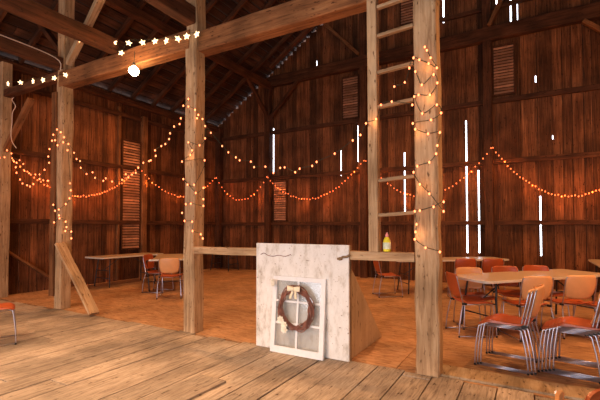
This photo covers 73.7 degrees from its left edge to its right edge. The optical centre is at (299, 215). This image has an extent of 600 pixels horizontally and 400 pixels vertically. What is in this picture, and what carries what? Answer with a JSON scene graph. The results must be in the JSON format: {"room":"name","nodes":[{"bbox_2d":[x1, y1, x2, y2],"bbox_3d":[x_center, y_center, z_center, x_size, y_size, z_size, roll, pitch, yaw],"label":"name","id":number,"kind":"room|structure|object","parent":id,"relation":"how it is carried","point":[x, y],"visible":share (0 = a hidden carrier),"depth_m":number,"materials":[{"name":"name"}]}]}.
{"room":"event hall","nodes":[
{"label":"event hall","id":0,"kind":"room"},
{"bbox_2d":[0,56,218,294],"bbox_3d":[-7.107,-0.747,7.287,0.055,5.400,16.718,-1,-2,30],"label":"wall","id":1,"kind":"structure","parent":0,"point":[95,131],"depth_m":10.39,"materials":[{"name":"wood"}]},
{"bbox_2d":[11,148,139,171],"bbox_3d":[-5.449,-1.371,10.043,0.087,0.117,3.420,-1,-2,30],"label":"beam","id":2,"kind":"structure","parent":1,"relation":"attached to","point":[14,151],"depth_m":9.97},
{"bbox_2d":[10,219,140,224],"bbox_3d":[-5.450,0.149,10.001,0.088,0.117,3.420,-1,-2,30],"label":"beam","id":3,"kind":"structure","parent":1,"relation":"attached to","point":[12,221],"depth_m":9.94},
{"bbox_2d":[13,82,141,121],"bbox_3d":[-5.450,-2.821,10.084,0.087,0.116,3.420,-1,-2,30],"label":"beam","id":4,"kind":"structure","parent":1,"relation":"attached to","point":[39,91],"depth_m":10.29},
{"bbox_2d":[74,85,184,122],"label":"wall plate","id":5,"kind":"object","parent":1,"relation":"on","point":[93,91],"depth_m":11.11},
{"bbox_2d":[120,138,141,249],"bbox_3d":[-4.746,-0.597,11.232,0.060,3.080,0.620,-1,-2,30],"label":"air vent","id":6,"kind":"object","parent":1,"relation":"in","point":[123,216],"visible":1,"depth_m":11.21,"materials":[{"name":"brown wood"}]},
{"bbox_2d":[147,169,215,182],"bbox_3d":[-3.751,-1.286,13.010,0.088,0.116,3.020,-1,-2,30],"label":"beam","id":7,"kind":"structure","parent":1,"relation":"attached to","point":[151,171],"depth_m":12.44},
{"bbox_2d":[147,221,215,224],"bbox_3d":[-3.752,0.232,12.968,0.086,0.116,3.020,-1,-2,30],"label":"beam","id":8,"kind":"structure","parent":1,"relation":"attached to","point":[148,222],"depth_m":12.42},
{"bbox_2d":[148,120,216,141],"bbox_3d":[-3.752,-2.737,13.051,0.086,0.118,3.020,-1,-2,30],"label":"beam","id":9,"kind":"structure","parent":1,"relation":"attached to","point":[150,122],"depth_m":12.50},
{"bbox_2d":[0,0,322,125],"bbox_3d":[0.611,-6.411,3.057,18.500,5.970,17.200,-1,-2,30],"label":"ceiling","id":10,"kind":"structure","parent":0,"point":[109,20],"depth_m":10.82,"materials":[{"name":"wood"}]},
{"bbox_2d":[18,0,58,64],"bbox_3d":[-2.366,-6.297,6.742,8.901,5.773,0.077,-1,-2,30],"label":"rafter","id":11,"kind":"object","parent":10,"relation":"attached to","point":[55,6],"visible":0.48,"depth_m":8.50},
{"bbox_2d":[97,0,146,58],"bbox_3d":[-1.650,-6.262,7.992,8.900,5.774,0.076,-1,-2,30],"label":"rafter","id":12,"kind":"object","parent":10,"relation":"attached to","point":[141,4],"visible":0.38,"depth_m":9.31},
{"bbox_2d":[107,14,170,92],"bbox_3d":[-1.293,-6.243,8.616,8.900,5.774,0.077,-1,-2,30],"label":"rafter","id":13,"kind":"object","parent":10,"relation":"attached to","point":[166,18],"visible":0.35,"depth_m":9.96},
{"bbox_2d":[130,0,217,99],"bbox_3d":[-0.935,-6.226,9.240,8.900,5.774,0.077,-1,-2,30],"label":"rafter","id":14,"kind":"object","parent":10,"relation":"attached to","point":[211,3],"visible":0.48,"depth_m":10.94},
{"bbox_2d":[151,0,248,106],"bbox_3d":[-0.577,-6.209,9.865,8.900,5.774,0.076,-1,-2,30],"label":"rafter","id":15,"kind":"object","parent":10,"relation":"attached to","point":[241,3],"visible":0.6,"depth_m":11.40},
{"bbox_2d":[170,0,276,112],"bbox_3d":[-0.218,-6.191,10.489,8.900,5.775,0.077,-1,-2,30],"label":"rafter","id":16,"kind":"object","parent":10,"relation":"attached to","point":[269,3],"visible":0.38,"depth_m":11.80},
{"bbox_2d":[205,41,262,101],"bbox_3d":[0.139,-6.174,11.114,8.901,5.774,0.077,-1,-2,30],"label":"rafter","id":17,"kind":"object","parent":10,"relation":"attached to","point":[252,49],"visible":0.43,"depth_m":12.37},
{"bbox_2d":[206,54,272,89],"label":"plate","id":18,"kind":"object","parent":10,"relation":"attached to","point":[227,63],"depth_m":11.82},
{"bbox_2d":[205,32,294,122],"bbox_3d":[0.497,-6.157,11.739,8.901,5.774,0.078,-1,-2,30],"label":"rafter","id":19,"kind":"object","parent":10,"relation":"attached to","point":[286,37],"visible":0.7,"depth_m":12.89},
{"bbox_2d":[269,26,314,68],"bbox_3d":[-0.182,-5.168,12.004,1.755,1.185,0.129,-1,-2,30],"label":"strut","id":20,"kind":"object","parent":10,"relation":"attached to","point":[304,32],"visible":0.79,"depth_m":12.02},
{"bbox_2d":[0,268,599,399],"bbox_3d":[0.719,1.677,2.769,17.950,0.302,16.800,-1,-2,30],"label":"floor","id":21,"kind":"structure","parent":0,"point":[137,346],"depth_m":4.65,"materials":[{"name":"brown wood"}]},
{"bbox_2d":[0,61,12,297],"bbox_3d":[-6.219,-0.766,8.381,0.212,4.900,0.212,-1,-2,30],"label":"wall post","id":22,"kind":"object","parent":21,"relation":"on","point":[6,69],"visible":0.93,"depth_m":8.32,"materials":[{"name":"brown wood"}]},
{"bbox_2d":[3,97,34,151],"bbox_3d":[-5.731,-1.838,8.129,1.026,0.990,0.115,-1,-2,30],"label":"brace","id":23,"kind":"object","parent":22,"relation":"attached to","point":[29,102],"visible":0.97,"depth_m":8.08,"materials":[{"name":"brown wood"}]},
{"bbox_2d":[0,58,48,77],"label":"wall plate","id":24,"kind":"object","parent":22,"relation":"on","point":[25,70],"depth_m":8.82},
{"bbox_2d":[0,150,49,186],"bbox_3d":[-5.345,-0.952,7.760,2.005,0.819,0.026,-1,-2,30],"label":"string light","id":25,"kind":"object","parent":22,"relation":"attached to","point":[6,150],"visible":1,"depth_m":7.81,"materials":[{"name":"glass"}]},
{"bbox_2d":[3,71,57,97],"bbox_3d":[-5.335,-2.570,7.922,2.240,0.165,0.148,-1,-2,30],"label":"tie beam","id":26,"kind":"structure","parent":22,"relation":"attached to","point":[27,87],"depth_m":7.84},
{"bbox_2d":[6,73,67,85],"bbox_3d":[-5.035,-2.585,7.592,2.098,0.305,0.098,-1,-2,30],"label":"string light","id":27,"kind":"object","parent":26,"relation":"attached to","point":[65,74],"visible":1,"depth_m":7.45,"materials":[{"name":"plastic"}]},
{"bbox_2d":[0,302,16,345],"bbox_3d":[-3.871,1.175,4.997,0.559,0.830,0.494,1,-2,-35],"label":"chair","id":28,"kind":"object","parent":21,"relation":"on","point":[7,305],"visible":1,"depth_m":4.99,"materials":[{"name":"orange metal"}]},
{"bbox_2d":[9,251,48,278],"bbox_3d":[-5.964,1.197,9.014,0.130,0.992,1.282,-1,-2,30],"label":"brace","id":29,"kind":"object","parent":21,"relation":"on","point":[12,254],"visible":0.6,"depth_m":8.87,"materials":[{"name":"brown wood"}]},
{"bbox_2d":[54,0,74,308],"bbox_3d":[-4.287,-1.603,7.296,0.220,6.512,0.221,-1,-2,30],"label":"timber post","id":30,"kind":"object","parent":21,"relation":"on","point":[62,298],"visible":0.78,"depth_m":7.20,"materials":[{"name":"brown wood"}]},
{"bbox_2d":[0,35,63,69],"bbox_3d":[-6.205,-2.841,3.957,0.174,0.215,7.560,-1,-2,30],"label":"joist","id":31,"kind":"object","parent":30,"relation":"attached to","point":[7,45],"visible":0.94,"depth_m":6.73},
{"bbox_2d":[0,34,60,69],"bbox_3d":[-5.512,-2.796,4.973,0.027,0.267,5.013,-1,-2,30],"label":"cord","id":32,"kind":"object","parent":31,"relation":"attached to","point":[0,34],"visible":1,"depth_m":6.74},
{"bbox_2d":[37,24,57,52],"bbox_3d":[-4.779,-3.438,7.629,1.104,1.065,0.124,-1,-2,30],"label":"brace","id":33,"kind":"object","parent":30,"relation":"attached to","point":[48,34],"visible":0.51,"depth_m":7.55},
{"bbox_2d":[48,92,57,295],"bbox_3d":[-4.455,-0.408,7.222,0.146,3.680,0.041,-1,-2,30],"label":"board","id":34,"kind":"object","parent":30,"relation":"attached to","point":[54,122],"visible":0.98,"depth_m":7.20,"materials":[{"name":"brown wood"}]},
{"bbox_2d":[66,0,105,66],"bbox_3d":[-3.600,-3.493,6.952,1.505,1.495,0.129,-1,-2,30],"label":"brace","id":35,"kind":"object","parent":30,"relation":"attached to","point":[97,5],"visible":0.79,"depth_m":6.99,"materials":[{"name":"brown wood"}]},
{"bbox_2d":[69,117,181,181],"bbox_3d":[-2.922,-0.973,6.430,2.808,0.856,0.022,-1,-2,30],"label":"string light","id":36,"kind":"object","parent":30,"relation":"hanging from","point":[180,117],"visible":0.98,"depth_m":6.20,"materials":[{"name":"glass"}]},
{"bbox_2d":[55,243,98,314],"bbox_3d":[-3.799,1.040,6.793,1.048,1.156,0.177,-1,-2,29],"label":"board","id":37,"kind":"object","parent":21,"relation":"on","point":[70,265],"visible":1,"depth_m":6.75,"materials":[{"name":"brown wood"}]},
{"bbox_2d":[115,106,120,279],"bbox_3d":[-4.948,-0.631,10.900,0.082,4.730,0.085,-1,-2,30],"label":"stud","id":38,"kind":"object","parent":21,"relation":"on","point":[119,107],"visible":0.98,"depth_m":10.87,"materials":[{"name":"brown wood"}]},
{"bbox_2d":[85,253,162,287],"bbox_3d":[-4.453,1.366,10.260,0.720,0.738,1.830,-1,-2,30],"label":"folding table","id":39,"kind":"object","parent":21,"relation":"on","point":[133,255],"visible":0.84,"depth_m":9.83,"materials":[{"name":"laminate"}]},
{"bbox_2d":[139,116,147,277],"bbox_3d":[-4.532,-0.552,11.582,0.142,4.650,0.170,-1,-2,30],"label":"stud","id":40,"kind":"object","parent":21,"relation":"on","point":[144,124],"visible":0.91,"depth_m":11.54,"materials":[{"name":"brown wood"}]},
{"bbox_2d":[142,254,173,293],"bbox_3d":[-3.227,1.288,9.044,0.559,0.830,0.494,0,-2,10],"label":"chair","id":41,"kind":"object","parent":21,"relation":"on","point":[151,264],"visible":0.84,"depth_m":9.07,"materials":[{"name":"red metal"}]},
{"bbox_2d":[146,254,183,291],"bbox_3d":[-3.106,1.352,9.766,1.108,0.738,1.830,0,-2,-15],"label":"folding table","id":42,"kind":"object","parent":21,"relation":"on","point":[180,256],"visible":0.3,"depth_m":9.37,"materials":[{"name":"laminate"}]},
{"bbox_2d":[156,258,183,298],"bbox_3d":[-2.692,1.268,8.330,0.494,0.830,0.559,0,-2,-10],"label":"chair","id":43,"kind":"object","parent":21,"relation":"on","point":[166,265],"visible":0.99,"depth_m":8.12,"materials":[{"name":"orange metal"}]},
{"bbox_2d":[140,374,225,399],"bbox_3d":[-1.062,1.533,3.423,0.353,0.021,0.890,-1,-2,30],"label":"board","id":44,"kind":"object","parent":21,"relation":"on","point":[189,389],"visible":1,"depth_m":3.52,"materials":[{"name":"brown wood"}]},
{"bbox_2d":[183,0,205,332],"bbox_3d":[-1.498,-2.674,5.728,0.225,8.566,0.224,-1,-2,30],"label":"timber post","id":45,"kind":"object","parent":21,"relation":"on","point":[195,60],"visible":0.91,"depth_m":5.59,"materials":[{"name":"brown wood"}]},
{"bbox_2d":[59,29,189,88],"bbox_3d":[-2.910,-2.478,6.510,3.210,0.294,0.210,-1,-2,30],"label":"tie beam","id":46,"kind":"structure","parent":45,"relation":"attached to","point":[150,54],"depth_m":6.32,"materials":[{"name":"brown wood"}]},
{"bbox_2d":[0,0,128,54],"bbox_3d":[-4.827,-2.819,3.282,0.185,0.236,7.760,-1,-2,30],"label":"joist","id":47,"kind":"object","parent":46,"relation":"on","point":[30,10],"visible":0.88,"depth_m":5.68,"materials":[{"name":"wood"}]},
{"bbox_2d":[129,51,138,75],"bbox_3d":[-2.494,-2.296,6.012,0.144,0.375,0.144,-1,-2,30],"label":"hanging bulb","id":48,"kind":"object","parent":46,"relation":"hanging from","point":[133,70],"visible":1,"depth_m":5.98,"materials":[{"name":"white"}]},
{"bbox_2d":[148,31,198,43],"bbox_3d":[-1.787,-2.521,5.709,1.000,0.195,0.088,-1,-2,30],"label":"string light","id":49,"kind":"object","parent":46,"relation":"attached to","point":[196,34],"depth_m":5.66,"materials":[{"name":"plastic"}]},
{"bbox_2d":[144,0,195,25],"bbox_3d":[-3.418,-2.905,2.362,0.194,0.254,7.560,-1,-2,30],"label":"joist","id":50,"kind":"object","parent":45,"relation":"attached to","point":[182,11],"visible":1,"depth_m":5.37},
{"bbox_2d":[181,98,205,238],"bbox_3d":[-1.470,-0.665,5.509,0.451,1.971,0.022,-1,-2,30],"label":"string light","id":51,"kind":"object","parent":45,"relation":"attached to","point":[188,98],"visible":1,"depth_m":5.50,"materials":[{"name":"plastic"}]},
{"bbox_2d":[198,0,389,56],"bbox_3d":[1.437,-2.517,4.111,6.720,0.302,0.232,-1,-2,30],"label":"tie beam","id":52,"kind":"structure","parent":45,"relation":"attached to","point":[291,16],"depth_m":5.02,"materials":[{"name":"brown wood"}]},
{"bbox_2d":[193,246,414,261],"bbox_3d":[-0.166,0.444,4.816,3.075,0.100,0.098,-1,-2,30],"label":"guard rail","id":53,"kind":"object","parent":45,"relation":"attached to","point":[355,255],"visible":0.7,"depth_m":4.32,"materials":[{"name":"brown wood"}]},
{"bbox_2d":[383,233,390,251],"bbox_3d":[0.912,0.274,4.196,0.082,0.201,0.082,-1,-2,30],"label":"soap bottle","id":54,"kind":"object","parent":53,"relation":"on","point":[386,242],"visible":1,"depth_m":4.17,"materials":[{"name":"yellow plastic"}]},
{"bbox_2d":[366,0,414,251],"bbox_3d":[0.942,-2.129,4.212,0.494,5.008,0.098,-1,-2,30],"label":"ladder","id":55,"kind":"object","parent":53,"relation":"on","point":[373,35],"visible":0.98,"depth_m":4.22,"materials":[{"name":"brown wood"}]},
{"bbox_2d":[215,128,222,267],"bbox_3d":[-2.905,-0.638,14.330,0.213,4.977,0.213,-1,-2,30],"label":"wall post","id":56,"kind":"object","parent":21,"relation":"on","point":[219,135],"visible":0.87,"depth_m":14.26,"materials":[{"name":"wood"}]},
{"bbox_2d":[205,124,220,131],"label":"wall plate","id":57,"kind":"object","parent":56,"relation":"on","point":[212,128],"depth_m":14.00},
{"bbox_2d":[210,254,238,270],"bbox_3d":[-2.548,1.457,13.524,1.250,0.738,0.660,-1,-2,30],"label":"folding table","id":58,"kind":"object","parent":21,"relation":"on","point":[212,254],"visible":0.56,"depth_m":13.49,"materials":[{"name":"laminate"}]},
{"bbox_2d":[264,80,271,242],"bbox_3d":[-1.057,-1.349,13.288,0.215,6.340,0.212,-1,-2,30],"label":"wall post","id":59,"kind":"object","parent":21,"relation":"on","point":[268,93],"visible":0.8,"depth_m":13.21,"materials":[{"name":"wood"}]},
{"bbox_2d":[246,79,267,116],"bbox_3d":[-1.352,-3.792,12.841,0.125,0.970,1.110,-1,-2,30],"label":"brace","id":60,"kind":"object","parent":59,"relation":"attached to","point":[249,81],"visible":0.93,"depth_m":12.79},
{"bbox_2d":[267,80,298,120],"bbox_3d":[-0.547,-3.740,12.979,1.164,1.164,0.127,-1,-2,30],"label":"brace","id":61,"kind":"object","parent":59,"relation":"attached to","point":[296,82],"visible":1,"depth_m":12.94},
{"bbox_2d":[269,1,599,87],"bbox_3d":[5.784,-4.568,9.426,15.600,0.356,0.185,-1,-2,30],"label":"tie beam","id":62,"kind":"structure","parent":59,"relation":"attached to","point":[574,15],"depth_m":10.20,"materials":[{"name":"wood"}]},
{"bbox_2d":[270,275,326,360],"bbox_3d":[-0.026,1.140,4.563,0.690,0.875,0.112,-1,-2,30],"label":"window frame","id":63,"kind":"structure","parent":21,"relation":"on","point":[295,351],"depth_m":4.53,"materials":[{"name":"white paint"}]},
{"bbox_2d":[276,284,314,332],"bbox_3d":[-0.056,1.050,4.501,0.493,0.560,0.105,-1,-2,30],"label":"wreath","id":64,"kind":"object","parent":63,"relation":"hanging from","point":[282,318],"visible":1,"depth_m":4.50,"materials":[{"name":"brown plant"}]},
{"bbox_2d":[277,316,286,332],"bbox_3d":[-0.200,1.233,4.544,0.135,0.196,0.032,-1,-2,30],"label":"flower","id":65,"kind":"object","parent":64,"relation":"on","point":[280,318],"depth_m":4.54,"materials":[{"name":"fabric"}]},
{"bbox_2d":[256,243,381,361],"bbox_3d":[0.283,0.965,5.100,1.257,1.255,1.204,-1,-2,30],"label":"screen","id":66,"kind":"object","parent":21,"relation":"on","point":[351,327],"visible":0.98,"depth_m":4.58,"materials":[{"name":"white wood"}]},
{"bbox_2d":[359,11,368,277],"bbox_3d":[1.860,-2.471,11.651,0.215,8.490,0.214,-1,-2,30],"label":"wall post","id":67,"kind":"object","parent":21,"relation":"on","point":[363,98],"visible":0.84,"depth_m":11.56,"materials":[{"name":"wood"}]},
{"bbox_2d":[325,24,358,55],"bbox_3d":[1.274,-5.279,11.985,1.119,1.182,0.148,-1,-2,30],"label":"brace","id":68,"kind":"object","parent":67,"relation":"attached to","point":[327,26],"visible":0.99,"depth_m":11.90,"materials":[{"name":"brown wood"}]},
{"bbox_2d":[372,261,402,297],"bbox_3d":[1.832,1.273,8.497,0.559,0.830,0.494,0,-2,-5],"label":"chair","id":69,"kind":"object","parent":21,"relation":"on","point":[376,263],"visible":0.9,"depth_m":8.34,"materials":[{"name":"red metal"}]},
{"bbox_2d":[413,0,442,376],"bbox_3d":[1.308,-3.138,4.132,0.252,9.405,0.244,-1,-2,30],"label":"timber post","id":70,"kind":"object","parent":21,"relation":"on","point":[426,27],"visible":0.98,"depth_m":3.96,"materials":[{"name":"brown wood"}]},
{"bbox_2d":[208,100,412,173],"bbox_3d":[-0.089,-0.892,4.757,2.875,0.763,0.117,-1,-2,30],"label":"string light","id":71,"kind":"object","parent":70,"relation":"attached to","point":[391,101],"visible":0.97,"depth_m":4.50,"materials":[{"name":"plastic"}]},
{"bbox_2d":[408,46,445,252],"bbox_3d":[1.246,-0.664,3.936,0.345,2.052,0.021,-1,-2,30],"label":"string light","id":72,"kind":"object","parent":70,"relation":"attached to","point":[419,59],"visible":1,"depth_m":3.95,"materials":[{"name":"plastic"}]},
{"bbox_2d":[396,257,508,293],"bbox_3d":[3.342,1.333,9.076,2.600,0.738,0.760,0,-2,-8],"label":"folding table","id":73,"kind":"object","parent":21,"relation":"on","point":[445,259],"visible":0.51,"depth_m":9.07,"materials":[{"name":"laminate"}]},
{"bbox_2d":[447,258,477,296],"bbox_3d":[3.323,1.263,8.165,0.494,0.830,0.559,0,-2,8],"label":"chair","id":74,"kind":"object","parent":21,"relation":"on","point":[460,262],"visible":0.27,"depth_m":7.92,"materials":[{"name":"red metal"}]},
{"bbox_2d":[445,271,497,337],"bbox_3d":[2.318,1.189,5.506,0.559,0.830,0.494,0,-2,0],"label":"chair","id":75,"kind":"object","parent":21,"relation":"on","point":[452,279],"visible":0.94,"depth_m":5.41,"materials":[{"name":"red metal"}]},
{"bbox_2d":[453,267,498,329],"bbox_3d":[2.581,1.201,5.922,0.494,0.830,0.559,0,-2,5],"label":"chair","id":76,"kind":"object","parent":21,"relation":"on","point":[460,270],"visible":0.54,"depth_m":6.12,"materials":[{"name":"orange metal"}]},
{"bbox_2d":[481,0,494,285],"bbox_3d":[4.706,-3.540,10.050,0.214,10.538,0.214,-1,-2,30],"label":"wall post","id":77,"kind":"object","parent":21,"relation":"on","point":[485,4],"visible":0.86,"depth_m":9.92,"materials":[{"name":"wood"}]},
{"bbox_2d":[487,0,503,25],"bbox_3d":[4.894,-5.202,9.851,0.535,0.989,0.125,-1,-2,30],"label":"brace","id":78,"kind":"object","parent":77,"relation":"attached to","point":[499,3],"visible":1,"depth_m":9.85,"materials":[{"name":"brown wood"}]},
{"bbox_2d":[492,147,599,196],"bbox_3d":[5.948,-1.066,9.110,2.815,1.297,0.026,-1,-2,30],"label":"string light","id":79,"kind":"object","parent":77,"relation":"attached to","point":[492,147],"visible":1,"depth_m":9.26,"materials":[{"name":"glass"}]},
{"bbox_2d":[473,258,505,299],"bbox_3d":[3.866,1.263,8.165,0.494,0.830,0.559,0,-2,8],"label":"chair","id":80,"kind":"object","parent":21,"relation":"on","point":[488,263],"visible":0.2,"depth_m":7.93,"materials":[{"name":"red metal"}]},
{"bbox_2d":[474,286,536,375],"bbox_3d":[2.206,1.154,4.252,0.559,0.830,0.494,-1,-2,39],"label":"chair","id":81,"kind":"object","parent":21,"relation":"on","point":[528,291],"visible":0.45,"depth_m":4.13,"materials":[{"name":"silver metal"}]},
{"bbox_2d":[477,285,540,374],"bbox_3d":[2.220,1.137,4.217,0.559,0.830,0.494,-1,-2,39],"label":"chair","id":82,"kind":"object","parent":81,"relation":"on","point":[532,290],"visible":0.49,"depth_m":4.09,"materials":[{"name":"silver metal"}]},
{"bbox_2d":[480,284,544,374],"bbox_3d":[2.235,1.119,4.181,0.559,0.830,0.494,-1,-2,39],"label":"chair","id":83,"kind":"object","parent":82,"relation":"on","point":[509,320],"visible":0.95,"depth_m":4.06,"materials":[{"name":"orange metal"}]},
{"bbox_2d":[490,266,537,325],"bbox_3d":[3.260,1.207,6.164,0.494,0.830,0.559,0,-2,5],"label":"chair","id":84,"kind":"object","parent":21,"relation":"on","point":[515,293],"visible":0.51,"depth_m":6.35,"materials":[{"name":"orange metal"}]},
{"bbox_2d":[440,365,594,399],"bbox_3d":[4.513,1.516,2.306,7.500,0.039,0.309,-1,-2,29],"label":"board","id":85,"kind":"object","parent":21,"relation":"on","point":[572,392],"visible":0.74,"depth_m":3.70,"materials":[{"name":"wood"}]},
{"bbox_2d":[457,269,599,334],"bbox_3d":[3.452,1.247,6.016,2.440,0.738,0.800,1,-2,-20],"label":"folding table","id":86,"kind":"object","parent":21,"relation":"on","point":[495,278],"visible":0.64,"depth_m":5.88,"materials":[{"name":"laminate"}]},
{"bbox_2d":[499,276,557,341],"bbox_3d":[3.021,1.184,5.314,0.494,0.830,0.559,0,-2,-2],"label":"chair","id":87,"kind":"object","parent":21,"relation":"on","point":[528,282],"visible":0.66,"depth_m":5.09,"materials":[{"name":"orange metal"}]},
{"bbox_2d":[521,265,569,323],"bbox_3d":[3.803,1.210,6.249,0.494,0.830,0.559,0,-2,5],"label":"chair","id":88,"kind":"object","parent":21,"relation":"on","point":[526,267],"visible":0.34,"depth_m":6.49,"materials":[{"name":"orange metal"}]},
{"bbox_2d":[554,390,564,399],"bbox_3d":[1.160,1.071,1.288,0.559,0.830,0.494,-1,-2,22],"label":"chair","id":89,"kind":"object","parent":21,"relation":"on","point":[559,395],"visible":1,"depth_m":1.51,"materials":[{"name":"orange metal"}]},
{"bbox_2d":[537,294,599,383],"bbox_3d":[2.749,1.148,4.034,0.559,0.830,0.494,-1,-2,39],"label":"chair","id":90,"kind":"object","parent":21,"relation":"on","point":[597,311],"visible":0.47,"depth_m":3.87,"materials":[{"name":"silver metal"}]},
{"bbox_2d":[541,312,599,381],"bbox_3d":[2.763,1.130,3.998,0.559,0.830,0.494,-1,-2,39],"label":"chair","id":91,"kind":"object","parent":90,"relation":"on","point":[597,322],"visible":0.51,"depth_m":3.96,"materials":[{"name":"silver metal"}]},
{"bbox_2d":[545,318,599,380],"bbox_3d":[2.778,1.113,3.962,0.559,0.830,0.494,-1,-2,39],"label":"chair","id":92,"kind":"object","parent":91,"relation":"on","point":[553,321],"visible":0.44,"depth_m":3.94,"materials":[{"name":"silver metal"}]},
{"bbox_2d":[548,317,599,379],"bbox_3d":[2.792,1.095,3.927,0.559,0.830,0.494,-1,-2,39],"label":"chair","id":93,"kind":"object","parent":92,"relation":"on","point":[556,320],"visible":0.48,"depth_m":3.90,"materials":[{"name":"silver metal"}]},
{"bbox_2d":[552,316,599,377],"bbox_3d":[2.807,1.078,3.891,0.559,0.830,0.494,-1,-2,39],"label":"chair","id":94,"kind":"object","parent":93,"relation":"on","point":[585,324],"visible":0.94,"depth_m":3.87,"materials":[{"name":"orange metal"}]},
{"bbox_2d":[540,275,599,338],"bbox_3d":[3.657,1.187,5.420,0.494,0.830,0.559,0,-2,0],"label":"chair","id":95,"kind":"object","parent":21,"relation":"on","point":[576,287],"visible":0.83,"depth_m":5.20,"materials":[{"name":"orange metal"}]},
{"bbox_2d":[573,301,599,341],"bbox_3d":[3.973,1.181,5.212,0.494,0.830,0.559,0,-2,-5],"label":"chair","id":96,"kind":"object","parent":21,"relation":"on","point":[590,304],"visible":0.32,"depth_m":5.26,"materials":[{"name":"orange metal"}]},
{"bbox_2d":[585,388,599,399],"bbox_3d":[1.270,1.071,1.272,0.494,0.830,0.559,0,-2,-12],"label":"chair","id":97,"kind":"object","parent":21,"relation":"on","point":[595,394],"visible":1,"depth_m":1.50,"materials":[{"name":"orange plastic"}]},
{"bbox_2d":[588,259,599,292],"bbox_3d":[6.132,1.293,7.656,0.760,0.738,2.440,-1,-2,30],"label":"folding table","id":98,"kind":"object","parent":21,"relation":"on","point":[596,262],"visible":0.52,"depth_m":8.53,"materials":[{"name":"laminate"}]},
{"bbox_3d":[7.535,-2.542,8.400,0.215,8.452,0.212,-1,-2,30],"label":"wall post","id":99,"kind":"object","parent":21,"relation":"on","visible":0},
{"bbox_2d":[582,18,599,32],"bbox_3d":[6.878,-3.849,8.679,1.242,1.149,0.126,-1,-2,30],"label":"brace","id":100,"kind":"object","parent":99,"relation":"attached to","point":[586,22],"visible":1,"depth_m":8.88,"materials":[{"name":"brown wood"}]},
{"bbox_2d":[218,0,599,291],"bbox_3d":[4.850,-3.508,10.147,18.027,11.080,0.055,-1,-2,30],"label":"wall","id":101,"kind":"structure","parent":0,"point":[566,56],"depth_m":10.55,"materials":[{"name":"wood"}]},
{"bbox_2d":[222,222,263,225],"bbox_3d":[-1.946,0.276,13.835,1.930,0.116,0.086,-1,-2,30],"label":"beam","id":102,"kind":"structure","parent":101,"relation":"attached to","point":[224,223],"depth_m":13.79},
{"bbox_2d":[222,132,263,140],"bbox_3d":[-1.946,-2.764,13.919,1.930,0.125,0.087,-1,-2,30],"label":"beam","id":103,"kind":"structure","parent":101,"relation":"attached to","point":[259,133],"depth_m":13.88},
{"bbox_2d":[222,177,263,182],"bbox_3d":[-1.946,-1.243,13.876,1.930,0.125,0.086,-1,-2,30],"label":"beam","id":104,"kind":"structure","parent":101,"relation":"attached to","point":[254,178],"depth_m":13.84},
{"bbox_2d":[273,180,286,221],"bbox_3d":[-0.651,-0.489,13.114,0.528,1.350,0.060,-1,-2,30],"label":"air vent","id":105,"kind":"object","parent":101,"relation":"in","point":[280,182],"visible":0.98,"depth_m":13.11,"materials":[{"name":"brown wood"}]},
{"bbox_2d":[271,118,358,134],"bbox_3d":[0.437,-2.801,12.557,3.160,0.128,0.088,-1,-2,30],"label":"beam","id":106,"kind":"structure","parent":101,"relation":"attached to","point":[350,121],"depth_m":12.47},
{"bbox_2d":[271,170,359,179],"bbox_3d":[0.436,-1.281,12.513,3.160,0.127,0.089,-1,-2,30],"label":"beam","id":107,"kind":"structure","parent":101,"relation":"attached to","point":[348,172],"depth_m":12.44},
{"bbox_2d":[271,222,359,225],"bbox_3d":[0.436,0.239,12.470,3.160,0.116,0.088,-1,-2,30],"label":"beam","id":108,"kind":"structure","parent":101,"relation":"attached to","point":[272,223],"depth_m":12.45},
{"bbox_2d":[342,74,358,119],"bbox_3d":[1.508,-3.547,11.962,0.546,1.300,0.060,-1,-2,30],"label":"air vent","id":109,"kind":"object","parent":101,"relation":"in","point":[344,117],"visible":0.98,"depth_m":11.95,"materials":[{"name":"brown wood"}]},
{"bbox_2d":[399,0,412,26],"bbox_3d":[3.066,-5.991,11.138,0.580,1.300,0.060,-1,-2,30],"label":"air vent","id":110,"kind":"object","parent":101,"relation":"in","point":[400,4],"visible":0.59,"depth_m":11.18,"materials":[{"name":"brown wood"}]},
{"bbox_2d":[367,100,482,120],"bbox_3d":[3.318,-2.845,10.908,3.080,0.127,0.086,-1,-2,30],"label":"beam","id":111,"kind":"structure","parent":101,"relation":"attached to","point":[475,103],"depth_m":10.56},
{"bbox_2d":[368,221,484,224],"bbox_3d":[3.317,0.192,10.821,3.080,0.119,0.087,-1,-2,30],"label":"beam","id":112,"kind":"structure","parent":101,"relation":"attached to","point":[383,222],"depth_m":10.48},
{"bbox_2d":[380,160,483,171],"bbox_3d":[3.317,-1.326,10.863,3.080,0.127,0.089,-1,-2,30],"label":"beam","id":113,"kind":"structure","parent":101,"relation":"attached to","point":[465,163],"depth_m":10.51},
{"bbox_2d":[399,0,530,32],"bbox_3d":[4.706,-5.258,10.178,6.200,0.114,0.094,-1,-2,30],"label":"beam","id":114,"kind":"structure","parent":101,"relation":"attached to","point":[511,2],"depth_m":10.29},
{"bbox_2d":[492,41,515,96],"bbox_3d":[5.055,-3.634,9.933,0.508,1.280,0.060,-1,-2,30],"label":"air vent","id":115,"kind":"object","parent":101,"relation":"in","point":[510,43],"visible":1,"depth_m":9.93,"materials":[{"name":"brown wood"}]},
{"bbox_2d":[492,83,599,103],"bbox_3d":[6.155,-2.892,9.282,3.060,0.128,0.088,-1,-2,30],"label":"beam","id":116,"kind":"structure","parent":101,"relation":"attached to","point":[593,87],"depth_m":9.42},
{"bbox_2d":[493,151,599,163],"bbox_3d":[6.154,-1.373,9.239,3.060,0.127,0.088,-1,-2,30],"label":"beam","id":117,"kind":"structure","parent":101,"relation":"attached to","point":[596,153],"depth_m":9.39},
{"bbox_2d":[494,220,599,224],"bbox_3d":[6.155,0.146,9.197,3.060,0.117,0.088,-1,-2,30],"label":"beam","id":118,"kind":"structure","parent":101,"relation":"attached to","point":[496,222],"depth_m":9.36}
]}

